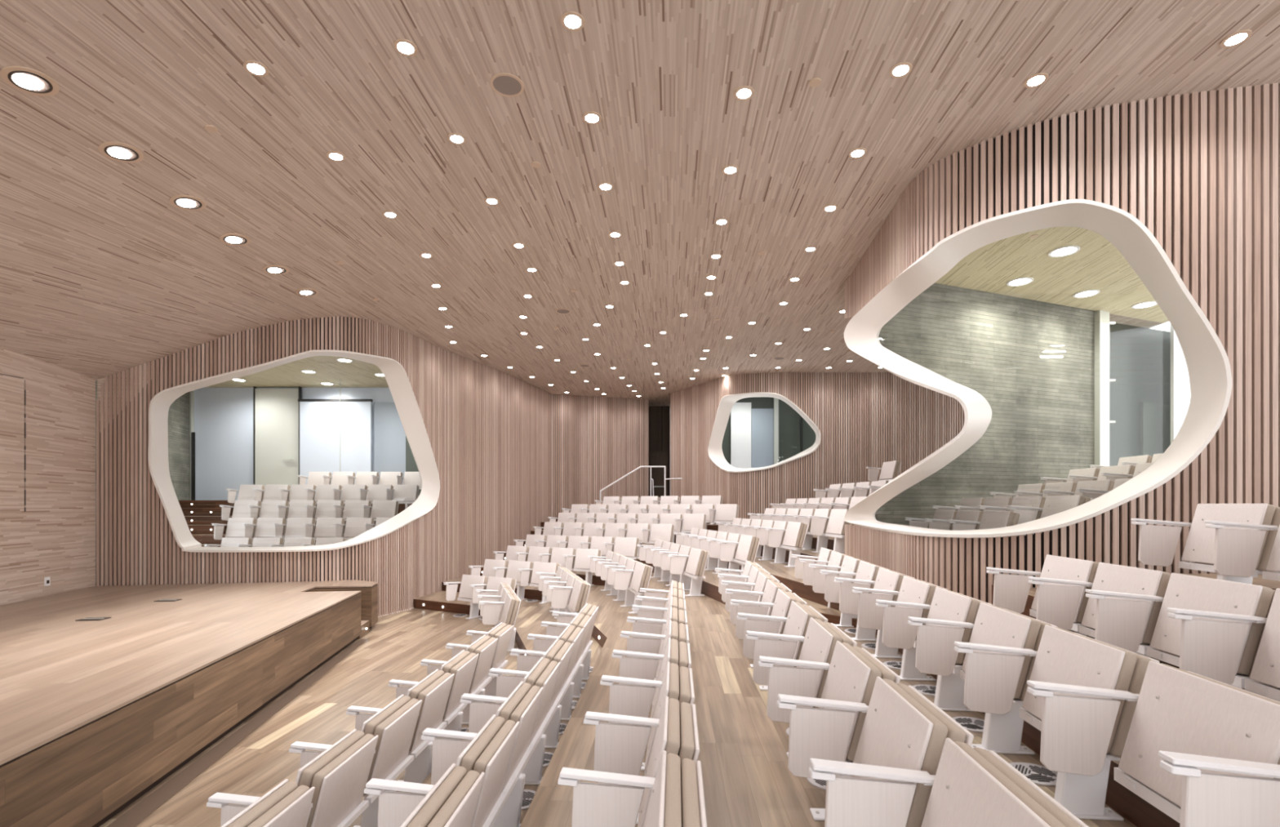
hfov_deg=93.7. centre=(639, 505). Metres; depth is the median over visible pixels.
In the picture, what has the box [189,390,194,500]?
trim
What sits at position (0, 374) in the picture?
door
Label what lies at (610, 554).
seat
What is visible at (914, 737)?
seat cushion
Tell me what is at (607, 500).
seat
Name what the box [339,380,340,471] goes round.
trim
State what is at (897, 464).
cushion
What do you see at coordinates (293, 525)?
cushion
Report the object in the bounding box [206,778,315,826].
seat
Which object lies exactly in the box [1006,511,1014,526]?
seat cushion
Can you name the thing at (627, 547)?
seat
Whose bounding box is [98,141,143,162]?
spotlight
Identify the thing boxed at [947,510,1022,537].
seat
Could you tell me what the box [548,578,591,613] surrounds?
seat
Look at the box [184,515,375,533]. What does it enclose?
floor
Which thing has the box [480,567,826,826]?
floor
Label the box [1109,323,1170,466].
wall
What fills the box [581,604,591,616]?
seat cushion
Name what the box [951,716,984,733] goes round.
floor vent
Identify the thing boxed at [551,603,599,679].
seat
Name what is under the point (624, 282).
recessed light
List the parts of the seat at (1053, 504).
panel, armrest, seat panel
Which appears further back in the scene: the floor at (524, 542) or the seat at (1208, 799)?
the floor at (524, 542)
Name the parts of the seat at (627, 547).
panel, seat panel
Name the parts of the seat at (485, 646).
armrest, panel, leg, seat panel, panel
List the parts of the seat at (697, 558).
panel, armrest, seat panel, plate, leg, panel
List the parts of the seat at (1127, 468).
panel, armrest, seat panel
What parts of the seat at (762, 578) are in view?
armrest, panel, seat panel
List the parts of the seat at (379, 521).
panel, seat panel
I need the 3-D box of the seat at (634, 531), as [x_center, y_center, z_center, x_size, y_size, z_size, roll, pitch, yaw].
[-0.121,0.769,13.509,0.610,0.722,0.509,0,0,29]
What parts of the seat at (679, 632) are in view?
armrest, panel, seat panel, panel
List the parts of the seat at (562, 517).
panel, seat panel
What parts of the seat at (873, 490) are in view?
panel, armrest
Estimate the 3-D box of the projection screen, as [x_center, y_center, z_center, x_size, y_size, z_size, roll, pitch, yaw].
[-8.428,-1.255,16.600,2.026,3.369,0.080,0,0,0]
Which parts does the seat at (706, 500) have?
seat panel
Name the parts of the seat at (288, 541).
armrest, seat panel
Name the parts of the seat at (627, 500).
seat panel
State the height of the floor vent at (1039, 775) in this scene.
0.010 m
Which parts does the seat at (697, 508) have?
seat panel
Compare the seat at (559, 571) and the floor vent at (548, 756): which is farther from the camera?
the seat at (559, 571)
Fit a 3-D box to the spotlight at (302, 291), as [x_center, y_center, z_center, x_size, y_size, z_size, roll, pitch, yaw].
[-4.821,-3.090,8.694,0.296,0.058,0.298,0,0,-3]
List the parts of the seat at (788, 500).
panel, seat panel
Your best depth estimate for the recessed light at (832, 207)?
6.65 m
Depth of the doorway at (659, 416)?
19.90 m
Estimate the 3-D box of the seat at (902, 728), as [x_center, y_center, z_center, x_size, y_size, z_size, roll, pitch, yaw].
[0.788,1.029,2.128,0.509,0.722,0.610,0,0,4]
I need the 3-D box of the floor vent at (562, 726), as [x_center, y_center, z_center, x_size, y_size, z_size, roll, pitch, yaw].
[-0.658,1.755,4.713,0.240,0.010,0.240,0,0,31]
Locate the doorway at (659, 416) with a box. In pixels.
[648,400,670,496]
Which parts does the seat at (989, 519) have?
panel, armrest, seat panel, panel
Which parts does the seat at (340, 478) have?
panel, seat panel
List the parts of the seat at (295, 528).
panel, armrest, seat panel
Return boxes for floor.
[99,608,521,826]
[177,500,412,515]
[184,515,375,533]
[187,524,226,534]
[191,533,347,544]
[201,543,221,546]
[413,590,602,823]
[441,577,658,826]
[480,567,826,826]
[497,551,654,573]
[523,539,654,546]
[530,529,680,543]
[540,521,731,533]
[689,566,857,627]
[716,557,839,610]
[760,545,819,563]
[811,535,844,554]
[830,622,1136,826]
[875,629,1179,826]
[991,584,1279,702]
[1182,573,1279,590]
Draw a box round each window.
[147,350,439,552]
[707,391,820,472]
[844,199,1231,537]
[1109,321,1115,422]
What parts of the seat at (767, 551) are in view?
panel, seat panel, leg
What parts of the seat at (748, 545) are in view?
panel, armrest, leg, seat panel, panel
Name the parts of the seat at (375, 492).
panel, seat panel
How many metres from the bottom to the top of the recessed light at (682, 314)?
0.008 m
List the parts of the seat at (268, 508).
panel, seat panel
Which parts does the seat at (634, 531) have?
panel, seat panel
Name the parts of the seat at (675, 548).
panel, armrest, seat panel, leg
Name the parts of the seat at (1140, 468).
panel, armrest, seat panel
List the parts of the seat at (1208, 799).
armrest, panel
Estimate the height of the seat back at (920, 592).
0.387 m
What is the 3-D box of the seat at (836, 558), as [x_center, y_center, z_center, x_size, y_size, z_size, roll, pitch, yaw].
[2.168,0.909,7.020,0.509,0.722,0.610,0,0,6]
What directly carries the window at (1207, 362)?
in the wall at (1201, 171)
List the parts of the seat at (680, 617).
armrest, panel, seat panel, panel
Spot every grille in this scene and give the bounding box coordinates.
[493,75,521,94]
[556,309,569,313]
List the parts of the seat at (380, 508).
panel, seat panel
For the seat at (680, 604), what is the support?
on the floor at (551, 805)
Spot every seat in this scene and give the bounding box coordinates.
[204,537,253,546]
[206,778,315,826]
[211,517,257,539]
[219,500,262,520]
[226,484,265,503]
[235,537,284,546]
[241,517,286,538]
[248,500,288,519]
[252,484,290,502]
[268,537,315,546]
[272,517,315,539]
[275,500,316,520]
[278,484,316,503]
[288,728,378,826]
[297,471,332,487]
[301,537,346,546]
[302,517,345,539]
[304,500,343,520]
[305,484,342,503]
[321,471,355,490]
[331,484,368,503]
[333,500,371,520]
[333,517,374,539]
[346,471,379,498]
[346,694,422,826]
[358,484,393,503]
[361,500,399,520]
[364,517,391,531]
[364,763,484,826]
[370,471,403,500]
[384,484,419,509]
[387,669,454,783]
[395,471,421,496]
[420,649,479,739]
[421,714,519,826]
[443,574,488,619]
[445,634,497,724]
[459,680,543,826]
[466,622,513,702]
[468,559,508,577]
[469,576,516,603]
[475,582,511,626]
[476,587,516,623]
[479,593,520,651]
[488,657,560,785]
[492,560,533,599]
[493,545,529,561]
[510,638,573,748]
[513,534,547,547]
[515,546,552,562]
[517,561,560,604]
[526,624,583,720]
[533,521,564,536]
[534,534,568,548]
[535,566,570,612]
[538,547,577,570]
[539,569,576,618]
[540,613,591,697]
[543,573,583,616]
[547,512,577,523]
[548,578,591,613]
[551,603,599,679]
[552,522,584,537]
[556,535,591,568]
[557,750,706,826]
[561,504,590,514]
[563,548,601,585]
[566,512,596,524]
[573,522,605,541]
[579,536,615,559]
[580,504,608,514]
[583,696,699,826]
[586,512,617,535]
[587,550,618,591]
[592,552,625,595]
[595,496,621,509]
[595,523,627,548]
[598,555,633,600]
[599,504,628,520]
[600,661,694,823]
[603,537,639,559]
[604,558,641,606]
[607,513,638,537]
[611,561,653,613]
[611,637,691,770]
[613,496,639,511]
[617,523,650,555]
[619,504,648,519]
[620,620,688,680]
[626,606,687,704]
[628,513,660,543]
[631,496,659,512]
[631,595,685,679]
[635,587,684,634]
[636,539,663,577]
[639,580,684,617]
[640,504,670,524]
[640,524,674,543]
[643,541,671,582]
[650,542,680,586]
[651,513,682,542]
[652,495,679,512]
[657,545,691,590]
[662,504,692,533]
[667,547,709,595]
[672,495,701,513]
[673,527,699,545]
[674,513,706,533]
[680,528,708,566]
[684,504,715,529]
[688,529,717,570]
[693,495,722,524]
[697,531,728,573]
[706,533,740,572]
[707,504,738,525]
[715,517,742,532]
[715,560,762,624]
[716,534,760,578]
[717,565,770,602]
[720,571,779,612]
[724,518,751,533]
[724,578,791,667]
[729,588,807,690]
[733,519,762,557]
[737,600,827,667]
[742,520,774,559]
[745,617,857,757]
[747,508,776,519]
[753,520,788,563]
[757,508,787,519]
[758,640,900,820]
[764,521,808,567]
[768,508,800,522]
[769,498,797,508]
[777,676,973,826]
[779,497,808,508]
[779,508,815,550]
[791,497,821,509]
[791,546,838,579]
[793,508,831,552]
[799,551,853,607]
[802,497,835,509]
[808,509,851,554]
[808,555,869,626]
[808,737,1088,826]
[813,484,842,498]
[815,497,851,509]
[819,560,888,640]
[825,482,856,497]
[830,496,866,509]
[834,567,915,658]
[838,481,871,497]
[852,480,888,497]
[852,575,946,681]
[866,460,902,481]
[868,480,891,493]
[875,586,992,711]
[905,510,957,530]
[907,602,1057,755]
[924,510,982,529]
[932,497,985,511]
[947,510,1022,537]
[952,497,1013,511]
[954,624,1159,821]
[977,496,1045,534]
[986,554,1098,635]
[989,483,1045,497]
[1007,495,1093,535]
[1013,481,1077,497]
[1026,661,1279,823]
[1028,562,1170,657]
[1040,467,1099,484]
[1042,479,1115,495]
[1068,464,1135,483]
[1076,478,1137,502]
[1084,573,1275,688]
[1089,454,1152,469]
[1101,462,1155,481]
[1120,453,1163,466]
[1130,503,1279,584]
[1158,750,1279,826]
[1166,588,1279,701]
[1204,520,1279,581]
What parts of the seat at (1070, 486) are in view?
panel, armrest, seat panel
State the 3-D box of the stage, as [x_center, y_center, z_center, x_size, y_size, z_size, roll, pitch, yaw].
[-4.881,1.580,3.056,4.133,0.700,13.419,0,0,-12]
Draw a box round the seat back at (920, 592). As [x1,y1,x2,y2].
[906,576,936,639]
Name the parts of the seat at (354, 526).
panel, armrest, seat panel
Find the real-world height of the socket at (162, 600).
0.013 m
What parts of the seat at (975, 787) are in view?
panel, armrest, seat panel, panel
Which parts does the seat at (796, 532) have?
panel, armrest, seat panel, leg, panel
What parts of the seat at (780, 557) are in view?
armrest, panel, seat panel, leg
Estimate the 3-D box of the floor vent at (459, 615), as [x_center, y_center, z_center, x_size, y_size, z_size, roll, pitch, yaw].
[-3.147,1.925,10.504,0.240,0.010,0.240,0,0,39]
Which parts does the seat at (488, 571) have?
armrest, panel, seat panel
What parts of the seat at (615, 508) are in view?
seat panel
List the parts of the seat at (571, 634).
armrest, panel, seat panel, plate, leg, panel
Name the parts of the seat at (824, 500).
armrest, panel, seat panel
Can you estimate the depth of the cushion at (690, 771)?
1.85 m
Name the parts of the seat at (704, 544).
panel, armrest, seat panel, leg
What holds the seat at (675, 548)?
on the floor at (748, 781)
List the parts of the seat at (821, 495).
panel, seat panel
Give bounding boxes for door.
[0,373,26,511]
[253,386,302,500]
[649,451,667,504]
[730,402,751,472]
[751,408,773,471]
[1140,402,1170,456]
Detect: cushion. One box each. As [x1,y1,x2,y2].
[227,781,297,826]
[247,785,309,826]
[252,518,257,537]
[257,501,261,519]
[257,518,285,537]
[261,485,264,502]
[284,501,288,519]
[287,519,315,537]
[298,730,364,788]
[316,519,344,537]
[363,698,418,795]
[364,695,410,735]
[406,765,466,826]
[408,670,444,699]
[408,672,451,751]
[426,770,479,826]
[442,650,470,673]
[442,653,475,719]
[460,716,504,775]
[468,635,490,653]
[468,637,496,693]
[473,720,515,774]
[484,577,488,589]
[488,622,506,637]
[490,624,511,668]
[499,682,531,723]
[504,560,508,577]
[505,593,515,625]
[509,594,519,626]
[509,685,540,723]
[511,578,515,590]
[517,562,533,583]
[525,546,529,561]
[525,657,550,688]
[534,660,557,688]
[545,640,564,662]
[548,547,551,562]
[552,641,571,663]
[560,625,575,643]
[566,626,582,643]
[571,613,584,628]
[572,549,576,568]
[575,578,586,612]
[577,615,590,628]
[578,579,589,612]
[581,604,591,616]
[586,605,596,616]
[635,538,639,556]
[638,562,648,592]
[641,563,651,593]
[663,753,681,826]
[664,697,679,755]
[667,662,679,699]
[669,639,678,664]
[670,621,678,639]
[671,596,677,608]
[671,607,678,622]
[672,580,677,588]
[672,587,677,597]
[677,582,682,591]
[677,589,683,599]
[677,598,684,612]
[677,609,684,624]
[677,623,686,644]
[677,666,690,707]
[677,702,694,764]
[678,641,688,668]
[680,758,700,826]
[684,546,691,571]
[695,549,704,575]
[698,551,707,576]
[733,533,740,558]
[746,536,755,560]
[750,537,759,562]
[751,565,763,595]
[758,567,768,573]
[759,572,772,606]
[765,573,777,582]
[769,579,782,615]
[775,582,789,591]
[781,521,787,544]
[787,591,804,604]
[791,523,807,547]
[795,522,804,546]
[802,604,824,622]
[808,509,815,531]
[823,509,831,533]
[823,621,853,646]
[824,547,834,568]
[829,509,848,534]
[835,551,846,574]
[840,642,881,761]
[848,555,861,582]
[852,645,895,682]
[864,561,879,593]
[866,481,871,496]
[883,678,947,826]
[888,461,898,479]
[894,462,900,478]
[897,683,965,742]
[949,510,957,530]
[952,591,986,663]
[954,741,1066,826]
[973,747,1081,826]
[975,511,982,529]
[979,497,985,511]
[985,603,1040,698]
[997,606,1051,701]
[1006,497,1013,511]
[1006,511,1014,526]
[1008,512,1019,537]
[1035,496,1045,519]
[1039,484,1045,496]
[1041,495,1084,533]
[1052,626,1137,753]
[1066,630,1151,757]
[1070,482,1076,495]
[1075,561,1098,622]
[1083,497,1090,503]
[1093,467,1099,480]
[1107,480,1114,490]
[1128,465,1134,478]
[1142,571,1170,644]
[1146,455,1151,462]
[1160,663,1279,779]
[1179,668,1279,702]
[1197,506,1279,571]
[1201,504,1275,568]
[1237,586,1273,675]
[1247,589,1275,675]
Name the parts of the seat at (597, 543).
panel, seat panel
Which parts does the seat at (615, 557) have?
armrest, panel, leg, seat panel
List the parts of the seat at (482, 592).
armrest, panel, seat panel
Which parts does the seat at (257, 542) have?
armrest, seat panel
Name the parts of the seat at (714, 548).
panel, armrest, seat panel, leg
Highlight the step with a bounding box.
[181,507,233,515]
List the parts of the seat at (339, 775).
armrest, panel, seat panel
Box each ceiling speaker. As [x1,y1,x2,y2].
[489,72,524,97]
[555,308,570,314]
[579,364,590,367]
[773,356,785,359]
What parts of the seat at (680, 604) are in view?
armrest, panel, seat panel, panel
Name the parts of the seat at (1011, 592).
panel, armrest, seat panel, leg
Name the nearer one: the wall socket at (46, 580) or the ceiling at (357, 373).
the wall socket at (46, 580)
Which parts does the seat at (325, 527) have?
panel, armrest, seat panel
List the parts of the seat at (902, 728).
panel, armrest, seat panel, panel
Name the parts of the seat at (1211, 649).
panel, armrest, seat panel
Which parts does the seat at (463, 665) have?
armrest, panel, leg, seat panel, panel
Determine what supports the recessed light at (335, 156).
in the ceiling at (101, 274)
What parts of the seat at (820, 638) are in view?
panel, armrest, seat panel, panel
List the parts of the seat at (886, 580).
panel, armrest, seat panel, leg, plate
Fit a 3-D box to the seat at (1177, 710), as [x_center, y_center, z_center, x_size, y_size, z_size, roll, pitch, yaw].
[1.654,0.909,1.904,0.509,0.722,0.610,0,0,6]
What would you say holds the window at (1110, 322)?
in the wall at (1033, 362)
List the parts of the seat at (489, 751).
armrest, panel, seat panel, panel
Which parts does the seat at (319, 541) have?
seat panel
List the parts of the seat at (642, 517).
panel, seat panel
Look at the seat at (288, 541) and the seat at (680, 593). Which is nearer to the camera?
the seat at (680, 593)
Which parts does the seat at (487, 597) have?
armrest, panel, seat panel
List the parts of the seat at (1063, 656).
panel, armrest, seat panel, leg, plate, panel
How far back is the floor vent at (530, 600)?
11.06 m
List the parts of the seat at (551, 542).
panel, seat panel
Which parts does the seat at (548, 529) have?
panel, seat panel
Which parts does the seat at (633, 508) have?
seat panel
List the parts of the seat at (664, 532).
panel, seat panel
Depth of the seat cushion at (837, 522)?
9.38 m
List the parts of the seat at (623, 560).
armrest, panel, leg, seat panel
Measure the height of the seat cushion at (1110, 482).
0.387 m
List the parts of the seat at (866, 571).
armrest, panel, plate, seat panel, leg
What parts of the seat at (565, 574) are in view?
panel, armrest, leg, seat panel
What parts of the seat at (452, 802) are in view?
armrest, panel, seat panel, panel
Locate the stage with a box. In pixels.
[0,579,377,826]
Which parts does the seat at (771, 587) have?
armrest, panel, seat panel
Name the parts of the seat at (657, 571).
panel, armrest, leg, seat panel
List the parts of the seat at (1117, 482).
panel, armrest, seat panel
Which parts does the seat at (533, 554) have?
panel, seat panel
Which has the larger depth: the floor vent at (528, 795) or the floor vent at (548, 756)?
the floor vent at (548, 756)
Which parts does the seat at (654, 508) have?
seat panel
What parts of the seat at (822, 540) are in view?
armrest, panel, seat panel, leg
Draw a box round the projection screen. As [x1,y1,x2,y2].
[297,399,372,500]
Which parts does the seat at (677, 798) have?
armrest, panel, seat panel, panel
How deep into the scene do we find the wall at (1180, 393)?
10.90 m
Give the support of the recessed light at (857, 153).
in the ceiling at (101, 274)
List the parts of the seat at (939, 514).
armrest, panel, seat panel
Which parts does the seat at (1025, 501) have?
armrest, panel, seat panel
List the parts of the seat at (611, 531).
panel, seat panel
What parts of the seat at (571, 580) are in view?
panel, armrest, leg, seat panel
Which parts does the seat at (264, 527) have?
panel, armrest, seat panel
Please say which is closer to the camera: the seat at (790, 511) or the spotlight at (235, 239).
the spotlight at (235, 239)
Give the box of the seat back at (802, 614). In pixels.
[794,601,815,667]
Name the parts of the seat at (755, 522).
panel, seat panel, leg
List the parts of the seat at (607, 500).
seat panel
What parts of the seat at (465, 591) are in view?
panel, armrest, seat panel, leg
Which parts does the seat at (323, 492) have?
panel, seat panel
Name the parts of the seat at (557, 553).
armrest, panel, seat panel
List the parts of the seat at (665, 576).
panel, armrest, leg, seat panel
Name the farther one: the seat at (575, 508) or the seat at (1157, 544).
the seat at (575, 508)
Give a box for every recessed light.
[231,378,246,381]
[243,59,268,76]
[301,369,316,373]
[320,382,333,385]
[326,151,345,161]
[336,358,353,362]
[373,373,384,376]
[382,210,398,217]
[393,38,417,56]
[419,252,432,257]
[430,283,441,288]
[437,306,447,310]
[444,324,453,328]
[447,133,466,144]
[484,196,499,204]
[512,242,524,248]
[518,315,528,318]
[522,293,533,297]
[526,266,537,272]
[560,10,584,31]
[582,111,601,124]
[592,323,600,326]
[597,182,613,191]
[604,304,614,308]
[608,231,622,237]
[613,260,625,266]
[619,280,630,284]
[679,313,688,316]
[703,291,713,295]
[706,275,716,279]
[710,253,722,258]
[715,217,728,225]
[722,164,738,174]
[733,85,754,100]
[778,301,788,305]
[789,276,799,281]
[802,327,811,330]
[804,245,817,252]
[822,204,838,212]
[848,147,866,158]
[888,62,912,78]
[1006,276,1033,286]
[1023,72,1048,88]
[1048,245,1079,257]
[1072,289,1100,297]
[1131,301,1157,308]
[1220,29,1252,48]
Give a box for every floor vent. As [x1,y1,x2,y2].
[453,613,467,617]
[461,727,468,732]
[521,789,535,810]
[524,599,537,601]
[542,751,553,767]
[558,723,567,735]
[571,700,577,710]
[581,681,586,689]
[786,727,789,736]
[806,777,826,790]
[844,628,856,634]
[861,643,875,649]
[883,661,902,670]
[911,684,936,696]
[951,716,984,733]
[1009,762,1057,786]
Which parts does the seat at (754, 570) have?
armrest, panel, seat panel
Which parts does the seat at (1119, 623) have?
panel, armrest, seat panel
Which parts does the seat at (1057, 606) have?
panel, armrest, seat panel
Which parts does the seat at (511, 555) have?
panel, seat panel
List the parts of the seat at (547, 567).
panel, armrest, seat panel, leg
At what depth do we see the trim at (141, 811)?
4.58 m
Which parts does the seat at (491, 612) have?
panel, armrest, seat panel, leg, panel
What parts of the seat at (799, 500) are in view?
panel, seat panel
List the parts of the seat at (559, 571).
panel, armrest, seat panel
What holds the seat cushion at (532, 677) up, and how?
on the seat at (544, 673)
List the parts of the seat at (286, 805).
armrest, panel, seat panel, panel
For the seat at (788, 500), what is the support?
on the floor at (831, 540)
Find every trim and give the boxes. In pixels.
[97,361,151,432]
[106,638,368,826]
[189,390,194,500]
[191,431,195,500]
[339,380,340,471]
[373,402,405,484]
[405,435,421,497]
[773,397,778,464]
[800,415,802,452]
[1094,310,1109,468]
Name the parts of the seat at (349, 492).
panel, seat panel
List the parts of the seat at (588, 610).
armrest, panel, seat panel, leg, panel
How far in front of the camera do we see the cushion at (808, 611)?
3.77 m
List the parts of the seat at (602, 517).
seat panel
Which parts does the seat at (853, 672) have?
panel, armrest, plate, seat panel, panel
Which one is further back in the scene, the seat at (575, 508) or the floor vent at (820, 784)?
the seat at (575, 508)
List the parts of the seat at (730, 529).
panel, seat panel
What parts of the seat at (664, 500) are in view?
seat panel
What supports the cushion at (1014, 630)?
on the seat at (935, 654)
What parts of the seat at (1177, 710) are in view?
panel, armrest, seat panel, panel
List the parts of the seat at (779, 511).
panel, seat panel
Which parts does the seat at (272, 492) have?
panel, seat panel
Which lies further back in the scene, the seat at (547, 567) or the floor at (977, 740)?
the seat at (547, 567)
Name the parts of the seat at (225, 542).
armrest, seat panel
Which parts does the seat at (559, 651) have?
armrest, panel, seat panel, plate, leg, panel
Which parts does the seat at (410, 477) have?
panel, seat panel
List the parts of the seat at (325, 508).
panel, seat panel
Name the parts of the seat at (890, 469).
panel, armrest, seat panel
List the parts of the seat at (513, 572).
panel, armrest, seat panel, leg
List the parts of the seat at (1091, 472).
panel, armrest, seat panel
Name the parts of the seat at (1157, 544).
panel, armrest, seat panel, leg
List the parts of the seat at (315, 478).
panel, seat panel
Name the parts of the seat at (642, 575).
panel, armrest, seat panel, leg, panel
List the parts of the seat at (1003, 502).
armrest, seat panel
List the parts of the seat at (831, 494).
panel, armrest, seat panel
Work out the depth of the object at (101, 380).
9.24 m
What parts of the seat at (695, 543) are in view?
panel, armrest, seat panel, leg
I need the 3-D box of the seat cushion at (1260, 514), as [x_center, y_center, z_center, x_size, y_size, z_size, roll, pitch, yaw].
[3.751,0.187,3.830,0.144,0.387,0.505,0,0,7]
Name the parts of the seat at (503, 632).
armrest, panel, leg, seat panel, panel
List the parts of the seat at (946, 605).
panel, armrest, seat panel, leg, plate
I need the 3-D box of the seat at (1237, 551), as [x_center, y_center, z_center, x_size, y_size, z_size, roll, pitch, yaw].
[3.569,0.349,3.240,0.509,0.722,0.610,0,0,7]
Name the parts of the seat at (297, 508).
panel, seat panel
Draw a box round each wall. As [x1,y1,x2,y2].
[0,346,95,605]
[95,380,189,586]
[96,315,551,617]
[194,387,394,500]
[551,394,648,517]
[670,372,964,524]
[721,396,815,471]
[844,82,1279,604]
[875,283,1094,528]
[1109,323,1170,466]
[1170,324,1191,444]
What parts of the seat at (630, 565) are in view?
armrest, panel, leg, seat panel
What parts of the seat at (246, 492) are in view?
panel, seat panel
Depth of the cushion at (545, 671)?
3.85 m
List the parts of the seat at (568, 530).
panel, seat panel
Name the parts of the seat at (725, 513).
panel, seat panel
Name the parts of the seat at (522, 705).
armrest, panel, leg, seat panel, panel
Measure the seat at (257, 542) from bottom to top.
0.722 m
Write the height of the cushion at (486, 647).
0.386 m
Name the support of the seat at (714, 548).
on the floor at (709, 588)
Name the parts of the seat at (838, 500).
armrest, panel, seat panel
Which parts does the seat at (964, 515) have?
armrest, panel, seat panel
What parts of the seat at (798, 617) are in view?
panel, armrest, seat panel, panel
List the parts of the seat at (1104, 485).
panel, armrest, seat panel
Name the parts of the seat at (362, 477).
panel, seat panel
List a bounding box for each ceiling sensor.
[204,124,217,132]
[336,261,343,264]
[531,160,540,167]
[758,251,764,254]
[808,77,821,87]
[1030,234,1039,238]
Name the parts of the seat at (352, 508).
panel, seat panel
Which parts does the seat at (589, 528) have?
panel, seat panel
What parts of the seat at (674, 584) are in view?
armrest, panel, seat panel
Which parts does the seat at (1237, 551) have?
panel, armrest, seat panel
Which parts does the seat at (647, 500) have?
seat panel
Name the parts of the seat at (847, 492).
panel, armrest, seat panel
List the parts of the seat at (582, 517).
panel, seat panel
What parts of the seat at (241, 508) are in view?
panel, armrest, seat panel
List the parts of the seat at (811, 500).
panel, seat panel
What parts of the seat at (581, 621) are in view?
armrest, panel, seat panel, leg, panel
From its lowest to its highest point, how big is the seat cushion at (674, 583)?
0.387 m
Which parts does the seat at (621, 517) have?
panel, seat panel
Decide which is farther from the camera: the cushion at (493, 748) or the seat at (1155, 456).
the seat at (1155, 456)
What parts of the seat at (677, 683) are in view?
armrest, panel, seat panel, panel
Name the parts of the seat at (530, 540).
panel, seat panel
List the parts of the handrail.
post, rail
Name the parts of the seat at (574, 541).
panel, seat panel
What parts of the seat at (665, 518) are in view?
panel, seat panel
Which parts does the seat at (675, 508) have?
seat panel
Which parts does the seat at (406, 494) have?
panel, seat panel, leg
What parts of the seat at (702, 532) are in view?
panel, armrest, seat panel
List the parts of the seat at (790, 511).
panel, seat panel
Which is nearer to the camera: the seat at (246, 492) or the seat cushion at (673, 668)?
the seat cushion at (673, 668)
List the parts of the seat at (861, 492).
panel, armrest, seat panel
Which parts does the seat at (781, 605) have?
armrest, panel, plate, seat panel, panel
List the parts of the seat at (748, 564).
armrest, panel, seat panel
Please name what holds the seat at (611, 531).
on the floor
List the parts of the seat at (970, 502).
armrest, panel, seat panel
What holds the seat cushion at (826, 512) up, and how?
on the seat at (822, 540)
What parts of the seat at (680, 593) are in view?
armrest, panel, seat panel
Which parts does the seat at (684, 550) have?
panel, armrest, seat panel, leg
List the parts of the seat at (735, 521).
panel, seat panel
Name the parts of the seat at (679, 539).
panel, seat panel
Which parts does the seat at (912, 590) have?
panel, armrest, seat panel, leg, plate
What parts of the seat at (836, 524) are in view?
panel, armrest, seat panel, leg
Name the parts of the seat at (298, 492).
panel, seat panel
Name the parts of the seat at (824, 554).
panel, armrest, seat panel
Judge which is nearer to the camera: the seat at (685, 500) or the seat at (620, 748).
the seat at (620, 748)
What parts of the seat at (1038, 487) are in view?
panel, armrest, seat panel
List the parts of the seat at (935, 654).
panel, armrest, seat panel, leg, plate, panel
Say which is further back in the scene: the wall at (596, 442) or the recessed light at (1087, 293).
the wall at (596, 442)
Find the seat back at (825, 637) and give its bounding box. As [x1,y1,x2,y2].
[813,618,842,708]
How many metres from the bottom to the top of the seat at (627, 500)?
0.722 m
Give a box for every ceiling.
[0,0,1279,405]
[204,355,389,387]
[934,226,1168,322]
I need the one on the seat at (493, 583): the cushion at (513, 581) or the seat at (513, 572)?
the cushion at (513, 581)
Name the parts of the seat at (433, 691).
armrest, panel, leg, seat panel, panel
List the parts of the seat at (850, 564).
panel, armrest, plate, seat panel, leg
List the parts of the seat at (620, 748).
armrest, panel, seat panel, panel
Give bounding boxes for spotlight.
[0,65,59,96]
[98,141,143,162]
[169,194,206,210]
[219,233,250,245]
[262,264,288,275]
[295,288,319,296]
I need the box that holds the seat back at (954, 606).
[940,587,979,664]
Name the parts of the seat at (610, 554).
armrest, panel, leg, seat panel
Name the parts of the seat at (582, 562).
panel, seat panel, leg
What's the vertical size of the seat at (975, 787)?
0.722 m
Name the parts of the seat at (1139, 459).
armrest, seat panel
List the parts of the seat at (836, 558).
panel, armrest, seat panel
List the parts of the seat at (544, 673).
armrest, panel, seat panel, plate, leg, panel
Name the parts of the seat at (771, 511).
panel, seat panel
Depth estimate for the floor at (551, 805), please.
4.43 m
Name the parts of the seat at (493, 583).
panel, armrest, seat panel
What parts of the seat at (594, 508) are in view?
seat panel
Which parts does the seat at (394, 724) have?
armrest, panel, leg, seat panel, panel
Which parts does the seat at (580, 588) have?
panel, armrest, seat panel, panel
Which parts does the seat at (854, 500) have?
panel, armrest, seat panel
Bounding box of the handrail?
[600,466,682,500]
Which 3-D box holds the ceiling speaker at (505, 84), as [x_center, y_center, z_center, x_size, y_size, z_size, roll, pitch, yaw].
[-1.041,-3.296,4.705,0.260,0.008,0.260,0,0,0]
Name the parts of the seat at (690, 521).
panel, seat panel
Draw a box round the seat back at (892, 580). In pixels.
[883,568,905,606]
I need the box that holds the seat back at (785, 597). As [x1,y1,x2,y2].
[779,589,796,639]
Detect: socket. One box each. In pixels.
[44,576,50,586]
[75,617,111,621]
[153,599,182,601]
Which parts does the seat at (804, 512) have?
armrest, panel, seat panel, leg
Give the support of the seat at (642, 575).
on the floor at (551, 805)
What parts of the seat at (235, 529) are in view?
panel, armrest, seat panel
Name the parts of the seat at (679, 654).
armrest, panel, plate, seat panel, panel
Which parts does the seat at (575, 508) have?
seat panel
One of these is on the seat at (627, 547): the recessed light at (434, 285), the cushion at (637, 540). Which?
the cushion at (637, 540)
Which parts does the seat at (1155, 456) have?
armrest, seat panel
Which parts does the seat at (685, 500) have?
seat panel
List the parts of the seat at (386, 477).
panel, seat panel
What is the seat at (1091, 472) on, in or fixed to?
on the floor

